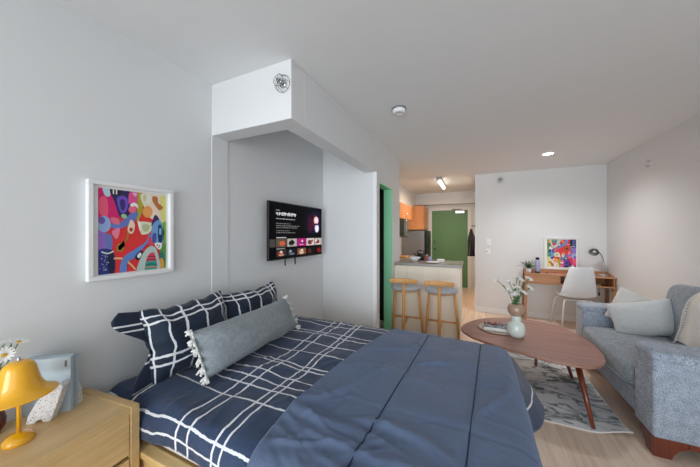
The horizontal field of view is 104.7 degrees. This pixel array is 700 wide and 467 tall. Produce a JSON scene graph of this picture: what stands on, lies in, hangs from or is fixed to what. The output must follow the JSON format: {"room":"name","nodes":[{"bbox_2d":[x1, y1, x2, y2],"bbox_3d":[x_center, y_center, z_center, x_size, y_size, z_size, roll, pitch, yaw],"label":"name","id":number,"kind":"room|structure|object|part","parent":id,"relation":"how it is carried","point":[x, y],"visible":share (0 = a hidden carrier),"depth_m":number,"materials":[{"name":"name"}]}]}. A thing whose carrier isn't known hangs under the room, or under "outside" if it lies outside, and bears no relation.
{"room":"studio apartment","nodes":[
{"label":"studio apartment","id":0,"kind":"room"},
{"bbox_2d":[0,0,401,422],"bbox_3d":[-0.322,0.165,3.576,0.110,2.500,9.420,0,0,25],"label":"wall","id":1,"kind":"structure","parent":0,"point":[81,99],"depth_m":1.40,"materials":[{"name":"white paint"}]},
{"bbox_2d":[85,179,173,281],"bbox_3d":[-1.202,-0.018,1.507,0.031,0.506,0.412,0,0,25],"label":"framed painting","id":2,"kind":"object","parent":1,"relation":"attached to","point":[129,229],"visible":1,"depth_m":1.47,"materials":[{"name":"multicoloured paper"}]},
{"bbox_2d":[212,136,227,294],"bbox_3d":[-0.976,0.350,2.028,0.005,2.130,0.140,0,0,25],"label":"pilaster","id":3,"kind":"object","parent":1,"relation":"attached to","point":[219,146],"visible":0.64,"depth_m":2.02,"materials":[{"name":"white paint"}]},
{"bbox_2d":[267,200,321,265],"bbox_3d":[-0.561,0.006,2.841,0.073,0.619,0.925,0,0,25],"label":"television","id":4,"kind":"object","parent":1,"relation":"attached to","point":[294,231],"visible":1,"depth_m":2.73,"materials":[{"name":"black plastic"}]},
{"bbox_2d":[400,202,411,220],"bbox_3d":[1.042,-0.482,5.912,0.414,0.325,1.235,0,0,25],"label":"upper cabinet","id":5,"kind":"object","parent":1,"relation":"attached to","point":[405,210],"visible":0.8,"depth_m":5.82,"materials":[{"name":"orange wood"}]},
{"bbox_3d":[1.065,-0.482,5.561,0.019,0.319,0.612,0,0,25],"label":"door","id":6,"kind":"part","parent":5,"relation":"part of","materials":[{"name":"orange wood"}]},
{"bbox_2d":[400,218,407,236],"bbox_3d":[0.974,-0.122,5.709,0.460,0.385,0.780,0,0,25],"label":"microwave","id":7,"kind":"object","parent":5,"relation":"attached to","point":[403,222],"visible":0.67,"depth_m":5.57,"materials":[{"name":"metal"}]},
{"bbox_3d":[1.040,-0.134,5.453,0.024,0.347,0.350,0,0,25],"label":"door","id":8,"kind":"part","parent":7,"relation":"part of","materials":[{"name":"black glass"}]},
{"bbox_3d":[1.200,-0.134,5.800,0.022,0.347,0.405,0,0,25],"label":"control panel","id":9,"kind":"part","parent":7,"relation":"part of","materials":[{"name":"metal"}]},
{"bbox_3d":[1.325,-0.482,6.121,0.019,0.319,0.612,0,0,25],"label":"door","id":10,"kind":"part","parent":5,"relation":"part of","materials":[{"name":"orange wood"}]},
{"bbox_2d":[408,205,427,229],"bbox_3d":[1.769,-0.420,7.275,0.588,0.610,0.690,0,0,25],"label":"upper cabinet","id":11,"kind":"object","parent":1,"relation":"attached to","point":[419,221],"visible":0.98,"depth_m":6.93,"materials":[{"name":"orange wood"}]},
{"bbox_3d":[1.929,-0.420,7.011,0.019,0.600,0.339,0,0,25],"label":"door","id":12,"kind":"part","parent":11,"relation":"part of","materials":[{"name":"orange wood"}]},
{"bbox_3d":[2.074,-0.420,7.324,0.019,0.600,0.339,0,0,25],"label":"door","id":13,"kind":"part","parent":11,"relation":"part of","materials":[{"name":"orange wood"}]},
{"bbox_2d":[212,59,375,172],"bbox_3d":[-0.351,-0.900,2.538,0.710,0.370,1.590,0,0,25],"label":"soffit","id":14,"kind":"object","parent":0,"point":[247,105],"depth_m":1.88,"materials":[{"name":"white paint"}]},
{"bbox_2d":[273,74,289,92],"bbox_3d":[-0.430,-0.937,1.662,0.106,0.106,0.061,0,0,25],"label":"guard","id":15,"kind":"object","parent":14,"relation":"attached to","point":[282,82],"visible":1,"depth_m":1.67,"materials":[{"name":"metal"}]},
{"bbox_2d":[323,140,379,327],"bbox_3d":[-0.475,0.165,3.531,1.770,2.500,0.110,0,0,25],"label":"wall","id":16,"kind":"structure","parent":0,"point":[347,190],"depth_m":3.25,"materials":[{"name":"white paint"}]},
{"bbox_2d":[373,172,376,327],"bbox_3d":[0.287,0.350,3.112,0.046,2.130,0.014,0,0,25],"label":"strip","id":17,"kind":"object","parent":16,"relation":"attached to","point":[374,173],"visible":0.64,"depth_m":3.10,"materials":[{"name":"white paint"}]},
{"bbox_2d":[62,0,699,193],"bbox_3d":[0.855,-1.135,2.976,4.850,0.100,9.520,0,0,25],"label":"ceiling","id":18,"kind":"structure","parent":0,"point":[483,86],"depth_m":1.69,"materials":[{"name":"white paint"}]},
{"bbox_2d":[392,105,405,115],"bbox_3d":[0.424,-1.063,2.334,0.124,0.044,0.124,0,0,25],"label":"smoke detector","id":19,"kind":"object","parent":18,"relation":"attached to","point":[398,110],"visible":1,"depth_m":2.30,"materials":[{"name":"plastic"}]},
{"bbox_2d":[436,177,444,188],"bbox_3d":[1.874,-1.033,5.524,0.100,0.105,0.880,0,0,25],"label":"track light","id":20,"kind":"object","parent":18,"relation":"attached to","point":[442,184],"visible":1,"depth_m":5.28,"materials":[{"name":"metal"}]},
{"bbox_2d":[540,152,555,155],"bbox_3d":[2.669,-1.079,3.639,0.170,0.009,0.170,0,0,25],"label":"recessed light","id":21,"kind":"object","parent":18,"relation":"in","point":[545,153],"visible":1,"depth_m":3.63,"materials":[{"name":"white plastic"}]},
{"bbox_2d":[380,144,399,328],"bbox_3d":[-0.255,0.165,4.008,1.770,2.500,0.940,0,0,25],"label":"wall","id":22,"kind":"structure","parent":0,"point":[389,165],"depth_m":3.85,"materials":[{"name":"white paint"}]},
{"bbox_2d":[380,320,383,328],"bbox_3d":[0.202,1.355,4.180,0.855,0.120,0.012,0,0,25],"label":"baseboard","id":23,"kind":"structure","parent":22,"relation":"attached to","point":[381,321],"depth_m":4.04,"materials":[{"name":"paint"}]},
{"bbox_2d":[380,183,391,329],"bbox_3d":[0.413,0.399,3.474,0.114,2.032,0.532,0,0,25],"label":"door frame","id":24,"kind":"structure","parent":22,"relation":"in","point":[387,190],"depth_m":3.70,"materials":[{"name":"green paint"}]},
{"bbox_2d":[400,184,474,206],"bbox_3d":[1.668,-0.885,5.685,1.750,0.400,3.720,0,0,25],"label":"soffit","id":25,"kind":"structure","parent":0,"point":[407,197],"depth_m":6.99,"materials":[{"name":"white paint"}]},
{"bbox_2d":[408,204,474,287],"bbox_3d":[2.516,0.165,7.398,1.850,2.500,0.100,0,0,25],"label":"wall","id":26,"kind":"structure","parent":0,"point":[472,206],"depth_m":7.04,"materials":[{"name":"white paint"}]},
{"bbox_2d":[432,209,467,287],"bbox_3d":[2.658,0.372,7.229,0.906,2.077,0.177,0,0,25],"label":"door","id":27,"kind":"structure","parent":26,"relation":"in","point":[449,228],"depth_m":7.25,"materials":[{"name":"green paint"}]},
{"bbox_2d":[429,207,470,287],"bbox_3d":[2.675,0.355,7.255,1.060,2.120,0.025,0,0,25],"label":"door frame","id":28,"kind":"structure","parent":26,"relation":"attached to","point":[461,208],"depth_m":7.08,"materials":[{"name":"white paint"}]},
{"bbox_2d":[475,164,606,315],"bbox_3d":[3.200,0.165,4.590,1.950,2.500,0.100,0,0,25],"label":"wall","id":29,"kind":"structure","parent":0,"point":[528,207],"depth_m":4.58,"materials":[{"name":"white paint"}]},
{"bbox_2d":[486,239,490,244],"bbox_3d":[2.493,0.145,4.856,0.070,0.116,0.012,0,0,25],"label":"switch plate","id":30,"kind":"object","parent":29,"relation":"attached to","point":[488,241],"visible":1,"depth_m":4.85,"materials":[{"name":"white plastic"}]},
{"bbox_2d":[475,306,575,321],"bbox_3d":[3.131,1.370,4.561,1.850,0.090,0.012,0,0,25],"label":"baseboard","id":31,"kind":"structure","parent":29,"relation":"attached to","point":[478,309],"depth_m":4.56,"materials":[{"name":"white paint"}]},
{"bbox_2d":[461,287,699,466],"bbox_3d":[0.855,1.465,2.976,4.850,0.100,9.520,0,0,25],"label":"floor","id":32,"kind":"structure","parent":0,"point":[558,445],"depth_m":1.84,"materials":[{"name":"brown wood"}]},
{"bbox_2d":[0,388,138,466],"bbox_3d":[-1.219,1.085,0.976,0.372,0.660,0.620,0,0,19],"label":"nightstand","id":33,"kind":"object","parent":32,"relation":"on","point":[102,430],"visible":0.91,"depth_m":1.08,"materials":[{"name":"brown wood"}]},
{"bbox_2d":[0,410,6,430],"bbox_3d":[-1.363,0.676,1.019,0.086,0.165,0.086,0,0,25],"label":"flower vase","id":34,"kind":"object","parent":33,"relation":"on","point":[3,416],"visible":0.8,"depth_m":1.03,"materials":[{"name":"orange glass"}]},
{"bbox_2d":[0,346,15,368],"bbox_3d":[-1.330,0.586,1.031,0.056,0.306,0.073,0,0,44],"label":"daisy","id":35,"kind":"object","parent":34,"relation":"in","point":[8,353],"visible":0.98,"depth_m":1.03,"materials":[{"name":"white plant"}]},
{"bbox_2d":[6,338,30,363],"bbox_3d":[-1.323,0.574,1.062,0.095,0.330,0.060,0,0,-16],"label":"daisy","id":36,"kind":"object","parent":34,"relation":"in","point":[14,340],"visible":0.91,"depth_m":1.06,"materials":[{"name":"white plant"}]},
{"bbox_2d":[0,357,58,449],"bbox_3d":[-1.214,0.605,0.989,0.202,0.309,0.202,0,0,29],"label":"table lamp","id":37,"kind":"object","parent":33,"relation":"on","point":[22,382],"visible":1,"depth_m":0.97,"materials":[{"name":"yellow metal"}]},
{"bbox_3d":[-1.214,0.607,0.989,0.012,0.245,0.012,0,0,25],"label":"stem","id":38,"kind":"part","parent":37,"relation":"part of","materials":[{"name":"yellow metal"}]},
{"bbox_3d":[-1.214,0.527,0.989,0.202,0.129,0.202,0,0,25],"label":"lamp shade","id":39,"kind":"part","parent":37,"relation":"part of","materials":[{"name":"yellow metal"}]},
{"bbox_2d":[26,379,68,424],"bbox_3d":[-1.235,0.685,1.105,0.119,0.149,0.038,0,0,-15],"label":"bookend","id":40,"kind":"object","parent":33,"relation":"on","point":[47,407],"visible":0.93,"depth_m":1.09,"materials":[{"name":"stone"}]},
{"bbox_2d":[23,355,72,416],"bbox_3d":[-1.279,0.643,1.146,0.160,0.232,0.016,0,0,-15],"label":"book","id":41,"kind":"object","parent":33,"relation":"on","point":[60,368],"visible":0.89,"depth_m":1.15,"materials":[{"name":"paper"}]},
{"bbox_2d":[29,353,75,407],"bbox_3d":[-1.284,0.641,1.162,0.160,0.236,0.016,0,0,-15],"label":"book","id":42,"kind":"object","parent":33,"relation":"on","point":[66,354],"visible":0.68,"depth_m":1.18,"materials":[{"name":"paper"}]},
{"bbox_2d":[76,353,78,405],"bbox_3d":[-1.288,0.646,1.178,0.160,0.226,0.016,0,0,-15],"label":"book","id":43,"kind":"object","parent":33,"relation":"on","point":[77,354],"visible":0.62,"depth_m":1.20,"materials":[{"name":"paper"}]},
{"bbox_2d":[79,383,82,402],"bbox_3d":[-1.253,0.702,1.212,0.075,0.114,0.028,0,0,-15],"label":"bookend","id":44,"kind":"object","parent":33,"relation":"on","point":[80,387],"visible":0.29,"depth_m":1.22,"materials":[{"name":"stone"}]},
{"bbox_3d":[-1.188,0.873,0.965,0.294,0.174,0.546,0,0,19],"label":"drawer","id":45,"kind":"part","parent":33,"relation":"part of","materials":[{"name":"brown wood"}]},
{"bbox_3d":[-1.121,1.085,1.252,0.372,0.660,0.034,0,0,19],"label":"panel","id":46,"kind":"part","parent":33,"relation":"part of","materials":[{"name":"brown wood"}]},
{"bbox_3d":[-1.188,1.079,0.965,0.294,0.202,0.546,0,0,19],"label":"drawer","id":47,"kind":"part","parent":33,"relation":"part of","materials":[{"name":"brown wood"}]},
{"bbox_2d":[139,438,199,466],"bbox_3d":[-0.108,1.198,1.653,1.865,0.435,1.500,0,0,25],"label":"frame","id":48,"kind":"object","parent":32,"relation":"on","point":[150,455],"visible":0.02,"depth_m":1.20,"materials":[{"name":"brown wood"}]},
{"bbox_3d":[-0.412,1.163,0.997,1.865,0.305,0.020,0,0,25],"label":"panel","id":49,"kind":"part","parent":48,"relation":"part of","materials":[{"name":"brown wood"}]},
{"bbox_2d":[163,446,198,465],"bbox_3d":[-0.107,0.908,1.661,1.850,0.171,1.405,0,0,25],"label":"mattress","id":50,"kind":"object","parent":48,"relation":"on","point":[168,448],"visible":0.02,"depth_m":1.19,"materials":[{"name":"white fabric"}]},
{"bbox_2d":[108,316,544,466],"bbox_3d":[0.024,1.003,1.600,2.102,0.472,1.514,0,0,25],"label":"sheet","id":51,"kind":"object","parent":50,"relation":"on","point":[221,422],"visible":0.4,"depth_m":1.34,"materials":[{"name":"blue fabric"}]},
{"bbox_2d":[111,290,226,395],"bbox_3d":[-0.983,0.591,1.576,0.221,0.408,0.637,0,0,25],"label":"pillow","id":52,"kind":"object","parent":51,"relation":"on","point":[162,331],"visible":0.77,"depth_m":1.45,"materials":[{"name":"blue fabric"}]},
{"bbox_2d":[185,295,300,384],"bbox_3d":[-0.642,0.640,1.809,0.241,0.272,0.911,0,0,25],"label":"lumbar pillow","id":53,"kind":"object","parent":51,"relation":"on","point":[220,345],"visible":1,"depth_m":1.58,"materials":[{"name":"grey fabric"}]},
{"bbox_3d":[-0.800,0.635,1.427,0.132,0.246,0.012,0,0,22],"label":"trim cord","id":54,"kind":"part","parent":53,"relation":"part of","materials":[{"name":"white fabric"}]},
{"bbox_2d":[222,281,277,319],"bbox_3d":[-0.760,0.598,2.099,0.210,0.365,0.590,0,0,25],"label":"pillow","id":55,"kind":"object","parent":51,"relation":"on","point":[238,303],"visible":0.37,"depth_m":2.01,"materials":[{"name":"blue fabric"}]},
{"bbox_2d":[247,328,542,466],"bbox_3d":[0.360,0.953,1.394,1.006,0.445,1.556,0,0,25],"label":"comforter","id":56,"kind":"object","parent":51,"relation":"on","point":[404,398],"visible":1,"depth_m":1.14,"materials":[{"name":"blue fabric"}]},
{"bbox_2d":[389,278,423,332],"bbox_3d":[0.706,0.977,3.425,0.438,0.880,0.428,0,0,20],"label":"bar stool","id":57,"kind":"object","parent":32,"relation":"on","point":[403,285],"visible":0.98,"depth_m":3.32,"materials":[{"name":"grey wood"}]},
{"bbox_3d":[0.594,1.059,3.637,0.036,0.716,0.125,0,0,-18],"label":"leg","id":58,"kind":"part","parent":57,"relation":"part of","materials":[{"name":"brown wood"}]},
{"bbox_3d":[0.643,0.567,3.253,0.328,0.060,0.061,0,0,20],"label":"backrest","id":59,"kind":"part","parent":57,"relation":"part of","materials":[{"name":"brown wood"}]},
{"bbox_3d":[0.647,0.994,3.262,0.036,0.843,0.064,0,0,20],"label":"post","id":60,"kind":"part","parent":57,"relation":"part of","materials":[{"name":"brown wood"}]},
{"bbox_3d":[0.711,0.673,3.440,0.376,0.066,0.330,0,0,20],"label":"seat","id":61,"kind":"part","parent":57,"relation":"part of","materials":[{"name":"grey fabric"}]},
{"bbox_3d":[0.926,1.059,3.517,0.125,0.716,0.036,0,0,-32],"label":"leg","id":62,"kind":"part","parent":57,"relation":"part of","materials":[{"name":"brown wood"}]},
{"bbox_2d":[402,231,430,259],"bbox_3d":[1.820,0.650,7.252,0.690,1.470,0.690,0,0,25],"label":"refrigerator","id":63,"kind":"object","parent":32,"relation":"on","point":[415,241],"visible":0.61,"depth_m":6.96,"materials":[{"name":"metal"}]},
{"bbox_3d":[2.059,0.139,7.138,0.060,0.443,0.685,0,0,25],"label":"door","id":64,"kind":"part","parent":63,"relation":"part of","materials":[{"name":"silver metal"}]},
{"bbox_3d":[2.059,0.865,7.138,0.060,0.980,0.685,0,0,25],"label":"door","id":65,"kind":"part","parent":63,"relation":"part of","materials":[{"name":"silver metal"}]},
{"bbox_2d":[394,259,462,339],"bbox_3d":[1.143,0.906,3.873,0.871,1.018,0.610,0,0,25],"label":"kitchen island","id":66,"kind":"object","parent":32,"relation":"on","point":[421,271],"depth_m":3.62,"materials":[{"name":"beige wood"}]},
{"bbox_2d":[409,256,419,260],"bbox_3d":[0.950,0.366,3.957,0.160,0.060,0.159,0,0,25],"label":"bowl","id":67,"kind":"object","parent":66,"relation":"on","point":[413,258],"visible":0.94,"depth_m":3.91,"materials":[{"name":"white ceramic"}]},
{"bbox_2d":[414,250,423,259],"bbox_3d":[1.075,0.318,4.162,0.120,0.156,0.150,0,0,-33],"label":"kettle","id":68,"kind":"object","parent":66,"relation":"on","point":[421,255],"visible":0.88,"depth_m":4.12,"materials":[{"name":"black metal"}]},
{"bbox_2d":[394,259,462,267],"bbox_3d":[1.143,0.416,3.873,0.871,0.038,0.610,0,0,25],"label":"countertop","id":69,"kind":"structure","parent":66,"relation":"on","point":[405,262],"depth_m":3.66,"materials":[{"name":"grey stone"}]},
{"bbox_3d":[1.509,0.925,3.694,0.025,0.980,0.548,0,0,25],"label":"panel","id":70,"kind":"part","parent":66,"relation":"part of","materials":[{"name":"white wood"}]},
{"bbox_2d":[424,281,459,339],"bbox_3d":[1.091,0.977,3.247,0.438,0.880,0.428,0,0,24],"label":"bar stool","id":71,"kind":"object","parent":32,"relation":"on","point":[439,288],"visible":0.98,"depth_m":3.15,"materials":[{"name":"brown wood"}]},
{"bbox_3d":[0.994,1.059,3.466,0.036,0.716,0.125,0,0,-14],"label":"leg","id":72,"kind":"part","parent":71,"relation":"part of","materials":[{"name":"brown wood"}]},
{"bbox_3d":[1.016,0.567,3.079,0.328,0.060,0.061,0,0,24],"label":"backrest","id":73,"kind":"part","parent":71,"relation":"part of","materials":[{"name":"brown wood"}]},
{"bbox_3d":[1.020,0.994,3.089,0.036,0.843,0.064,0,0,24],"label":"post","id":74,"kind":"part","parent":71,"relation":"part of","materials":[{"name":"brown wood"}]},
{"bbox_3d":[1.097,0.673,3.261,0.376,0.066,0.330,0,0,24],"label":"seat","id":75,"kind":"part","parent":71,"relation":"part of","materials":[{"name":"grey fabric"}]},
{"bbox_3d":[1.317,1.059,3.323,0.125,0.716,0.036,0,0,-28],"label":"leg","id":76,"kind":"part","parent":71,"relation":"part of","materials":[{"name":"brown wood"}]},
{"bbox_2d":[521,268,615,318],"bbox_3d":[3.386,0.998,4.251,1.135,0.835,0.320,0,0,25],"label":"writing desk","id":77,"kind":"object","parent":32,"relation":"on","point":[606,282],"visible":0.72,"depth_m":4.21,"materials":[{"name":"brown wood"}]},
{"bbox_3d":[2.947,1.012,4.589,0.055,0.805,0.051,0,0,25],"label":"leg","id":78,"kind":"part","parent":77,"relation":"part of","materials":[{"name":"brown wood"}]},
{"bbox_2d":[517,260,534,272],"bbox_3d":[2.935,0.525,4.428,0.336,0.211,0.261,0,0,25],"label":"potted plant","id":79,"kind":"object","parent":77,"relation":"on","point":[528,266],"visible":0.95,"depth_m":4.42,"materials":[{"name":"green plant"}]},
{"bbox_3d":[2.848,1.012,4.376,0.055,0.805,0.061,0,0,25],"label":"leg","id":80,"kind":"part","parent":77,"relation":"part of","materials":[{"name":"brown wood"}]},
{"bbox_2d":[535,257,539,272],"bbox_3d":[3.046,0.505,4.386,0.075,0.250,0.075,0,0,25],"label":"bottle","id":81,"kind":"object","parent":77,"relation":"on","point":[537,261],"visible":1,"depth_m":4.36,"materials":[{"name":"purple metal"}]},
{"bbox_3d":[3.096,0.710,4.370,0.398,0.113,0.288,0,0,25],"label":"drawer","id":82,"kind":"part","parent":77,"relation":"part of","materials":[{"name":"brown wood"}]},
{"bbox_2d":[544,238,577,269],"bbox_3d":[3.438,0.319,4.404,0.452,0.520,0.030,0,0,25],"label":"framed painting","id":83,"kind":"object","parent":77,"relation":"on","point":[559,253],"visible":0.97,"depth_m":4.40,"materials":[{"name":"multicoloured paper"}]},
{"bbox_3d":[3.457,0.710,4.388,1.077,0.119,0.012,0,0,25],"label":"panel","id":84,"kind":"part","parent":77,"relation":"part of","materials":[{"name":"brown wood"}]},
{"bbox_2d":[588,249,609,276],"bbox_3d":[3.773,0.425,4.091,0.246,0.409,0.150,0,0,25],"label":"desk lamp","id":85,"kind":"object","parent":77,"relation":"on","point":[594,252],"visible":0.99,"depth_m":4.08,"materials":[{"name":"silver metal"}]},
{"bbox_3d":[3.706,0.277,4.104,0.113,0.113,0.116,0,0,25],"label":"lamp shade","id":86,"kind":"part","parent":85,"relation":"part of","materials":[{"name":"metal"}]},
{"bbox_3d":[3.933,1.095,4.133,0.043,0.640,0.051,0,0,25],"label":"leg","id":87,"kind":"part","parent":77,"relation":"part of","materials":[{"name":"brown wood"}]},
{"bbox_3d":[3.834,1.095,3.920,0.043,0.640,0.061,0,0,25],"label":"leg","id":88,"kind":"part","parent":77,"relation":"part of","materials":[{"name":"brown wood"}]},
{"bbox_2d":[507,351,632,433],"bbox_3d":[1.736,1.395,2.622,1.048,0.042,1.282,0,0,25],"label":"area rug","id":89,"kind":"object","parent":32,"relation":"on","point":[561,397],"visible":0.41,"depth_m":2.30,"materials":[{"name":"fabric"}]},
{"bbox_2d":[461,318,605,428],"bbox_3d":[1.788,1.203,2.687,1.079,0.416,1.147,0,0,-41],"label":"coffee table","id":90,"kind":"object","parent":89,"relation":"on","point":[543,341],"visible":0.98,"depth_m":2.43,"materials":[{"name":"brown wood"}]},
{"bbox_2d":[478,323,508,334],"bbox_3d":[1.540,0.989,2.814,0.364,0.012,0.346,0,0,25],"label":"tray","id":91,"kind":"object","parent":90,"relation":"on","point":[481,326],"visible":0.38,"depth_m":2.74,"materials":[{"name":"beige paint"}]},
{"bbox_2d":[484,322,507,332],"bbox_3d":[1.529,0.972,2.816,0.236,0.036,0.161,0,0,25],"label":"book","id":92,"kind":"object","parent":91,"relation":"on","point":[487,326],"visible":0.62,"depth_m":2.78,"materials":[{"name":"paper"}]},
{"bbox_2d":[484,320,499,323],"bbox_3d":[1.513,0.943,2.875,0.153,0.021,0.063,0,0,25],"label":"bead garland","id":93,"kind":"object","parent":92,"relation":"on","point":[491,322],"visible":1,"depth_m":2.86,"materials":[{"name":"beige paint"}]},
{"bbox_2d":[507,303,525,337],"bbox_3d":[1.614,0.836,2.625,0.158,0.318,0.158,0,0,25],"label":"vase","id":94,"kind":"object","parent":90,"relation":"on","point":[516,328],"visible":0.98,"depth_m":2.58,"materials":[{"name":"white ceramic"}]},
{"bbox_2d":[493,277,513,303],"bbox_3d":[1.504,0.589,2.644,0.206,0.344,0.086,0,0,-6],"label":"carnation","id":95,"kind":"object","parent":94,"relation":"in","point":[497,278],"visible":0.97,"depth_m":2.63,"materials":[{"name":"white plant"}]},
{"bbox_2d":[505,279,516,304],"bbox_3d":[1.582,0.603,2.630,0.140,0.316,0.086,0,0,25],"label":"carnation","id":96,"kind":"object","parent":94,"relation":"in","point":[510,280],"visible":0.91,"depth_m":2.63,"materials":[{"name":"white plant"}]},
{"bbox_2d":[510,291,518,302],"bbox_3d":[1.588,0.657,2.603,0.084,0.207,0.100,0,0,25],"label":"carnation","id":97,"kind":"object","parent":94,"relation":"in","point":[512,293],"visible":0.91,"depth_m":2.60,"materials":[{"name":"white plant"}]},
{"bbox_3d":[1.614,0.736,2.625,0.148,0.118,0.148,0,0,25],"label":"globe","id":98,"kind":"part","parent":94,"relation":"part of","materials":[{"name":"beige ceramic"}]},
{"bbox_3d":[1.614,0.894,2.625,0.158,0.201,0.158,0,0,25],"label":"bulb","id":99,"kind":"part","parent":94,"relation":"part of","materials":[{"name":"white ceramic"}]},
{"bbox_2d":[516,278,524,299],"bbox_3d":[1.653,0.595,2.654,0.147,0.331,0.080,0,0,-31],"label":"carnation","id":100,"kind":"object","parent":94,"relation":"in","point":[519,279],"visible":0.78,"depth_m":2.66,"materials":[{"name":"white plant"}]},
{"bbox_2d":[515,276,531,304],"bbox_3d":[1.691,0.583,2.640,0.178,0.356,0.080,0,0,5],"label":"carnation","id":101,"kind":"object","parent":94,"relation":"in","point":[526,277],"visible":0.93,"depth_m":2.62,"materials":[{"name":"white plant"}]},
{"bbox_2d":[516,285,532,303],"bbox_3d":[1.677,0.625,2.622,0.187,0.272,0.079,0,0,7],"label":"carnation","id":102,"kind":"object","parent":94,"relation":"in","point":[528,286],"visible":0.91,"depth_m":2.61,"materials":[{"name":"white plant"}]},
{"bbox_3d":[2.090,1.210,2.626,0.177,0.400,0.046,0,0,-13],"label":"leg","id":103,"kind":"part","parent":90,"relation":"part of","materials":[{"name":"red wood"}]},
{"bbox_3d":[1.776,1.209,2.050,0.045,0.404,0.231,0,0,16],"label":"leg","id":104,"kind":"part","parent":90,"relation":"part of","materials":[{"name":"red wood"}]},
{"bbox_2d":[549,267,596,326],"bbox_3d":[3.354,0.944,4.031,0.482,0.945,0.497,0,0,17],"label":"desk chair","id":105,"kind":"object","parent":32,"relation":"on","point":[579,284],"visible":1,"depth_m":3.87,"materials":[{"name":"white plastic"}]},
{"bbox_3d":[3.232,1.188,4.266,0.028,0.457,0.148,0,0,-31],"label":"leg","id":106,"kind":"part","parent":105,"relation":"part of","materials":[{"name":"white metal"}]},
{"bbox_3d":[3.141,1.189,3.967,0.148,0.457,0.028,0,0,-25],"label":"leg","id":107,"kind":"part","parent":105,"relation":"part of","materials":[{"name":"white metal"}]},
{"bbox_3d":[3.362,0.971,4.058,0.300,0.016,0.250,0,0,17],"label":"seat mount","id":108,"kind":"part","parent":105,"relation":"part of","materials":[{"name":"white metal"}]},
{"bbox_2d":[576,284,699,459],"bbox_3d":[2.581,0.930,2.221,0.865,0.969,1.476,0,0,25],"label":"loveseat","id":109,"kind":"object","parent":32,"relation":"on","point":[659,378],"visible":0.75,"depth_m":1.78,"materials":[{"name":"grey fabric"}]},
{"bbox_3d":[2.862,1.042,2.772,0.805,0.510,0.225,0,0,25],"label":"arm","id":110,"kind":"part","parent":109,"relation":"part of"},
{"bbox_2d":[604,286,651,317],"bbox_3d":[2.754,0.736,2.635,0.436,0.434,0.134,0,0,25],"label":"throw pillow","id":111,"kind":"object","parent":109,"relation":"on","point":[623,295],"visible":0.31,"depth_m":2.63,"materials":[{"name":"white fabric"}]},
{"bbox_2d":[583,326,681,385],"bbox_3d":[2.507,1.019,2.261,0.680,0.212,0.984,0,0,25],"label":"seat cushion","id":112,"kind":"object","parent":109,"relation":"on","point":[618,348],"depth_m":2.29,"materials":[{"name":"grey fabric"}]},
{"bbox_2d":[605,299,673,335],"bbox_3d":[2.725,0.787,2.507,0.510,0.398,0.188,0,0,25],"label":"throw pillow","id":113,"kind":"object","parent":109,"relation":"on","point":[654,317],"visible":0.86,"depth_m":2.46,"materials":[{"name":"grey fabric"}]},
{"bbox_3d":[2.345,1.042,1.655,0.805,0.510,0.235,0,0,25],"label":"arm","id":114,"kind":"part","parent":109,"relation":"part of"},
{"bbox_2d":[666,284,699,345],"bbox_3d":[2.850,0.710,2.097,0.261,0.529,0.956,0,0,25],"label":"cushion","id":115,"kind":"object","parent":109,"relation":"on","point":[679,294],"depth_m":2.35,"materials":[{"name":"grey fabric"}]},
{"bbox_2d":[673,292,699,346],"bbox_3d":[2.681,0.672,1.983,0.193,0.530,0.548,0,0,25],"label":"throw blanket","id":116,"kind":"object","parent":109,"relation":"on","point":[689,335],"visible":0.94,"depth_m":2.11,"materials":[{"name":"beige fabric"}]},
{"bbox_3d":[2.312,1.312,1.571,0.475,0.037,0.026,0,0,25],"label":"rail","id":117,"kind":"part","parent":109,"relation":"part of","materials":[{"name":"red wood"}]},
{"bbox_3d":[0.931,0.973,5.398,0.645,0.885,1.860,0,0,25],"label":"base cabinet","id":118,"kind":"object","parent":32,"relation":"on","visible":0},
{"bbox_2d":[400,255,415,259],"bbox_3d":[0.926,0.509,5.401,0.638,0.038,1.880,0,0,25],"label":"countertop","id":119,"kind":"structure","parent":118,"relation":"on","point":[400,255],"depth_m":5.88,"materials":[{"name":"grey stone"}]},
{"bbox_2d":[607,115,699,302],"bbox_3d":[2.535,0.165,0.953,0.100,2.500,7.060,0,0,25],"label":"wall","id":120,"kind":"structure","parent":0,"point":[653,213],"depth_m":3.02,"materials":[{"name":"white paint"}]},
{"bbox_3d":[2.619,-0.165,5.730,0.062,0.040,0.040,0,0,25],"label":"peg","id":121,"kind":"object","parent":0,"visible":0},
{"bbox_2d":[467,229,474,255],"bbox_3d":[2.573,0.133,5.740,0.166,0.665,0.354,0,0,25],"label":"coat","id":122,"kind":"object","parent":121,"relation":"hanging from","point":[471,238],"visible":1,"depth_m":5.65,"materials":[{"name":"black fabric"}]}
]}

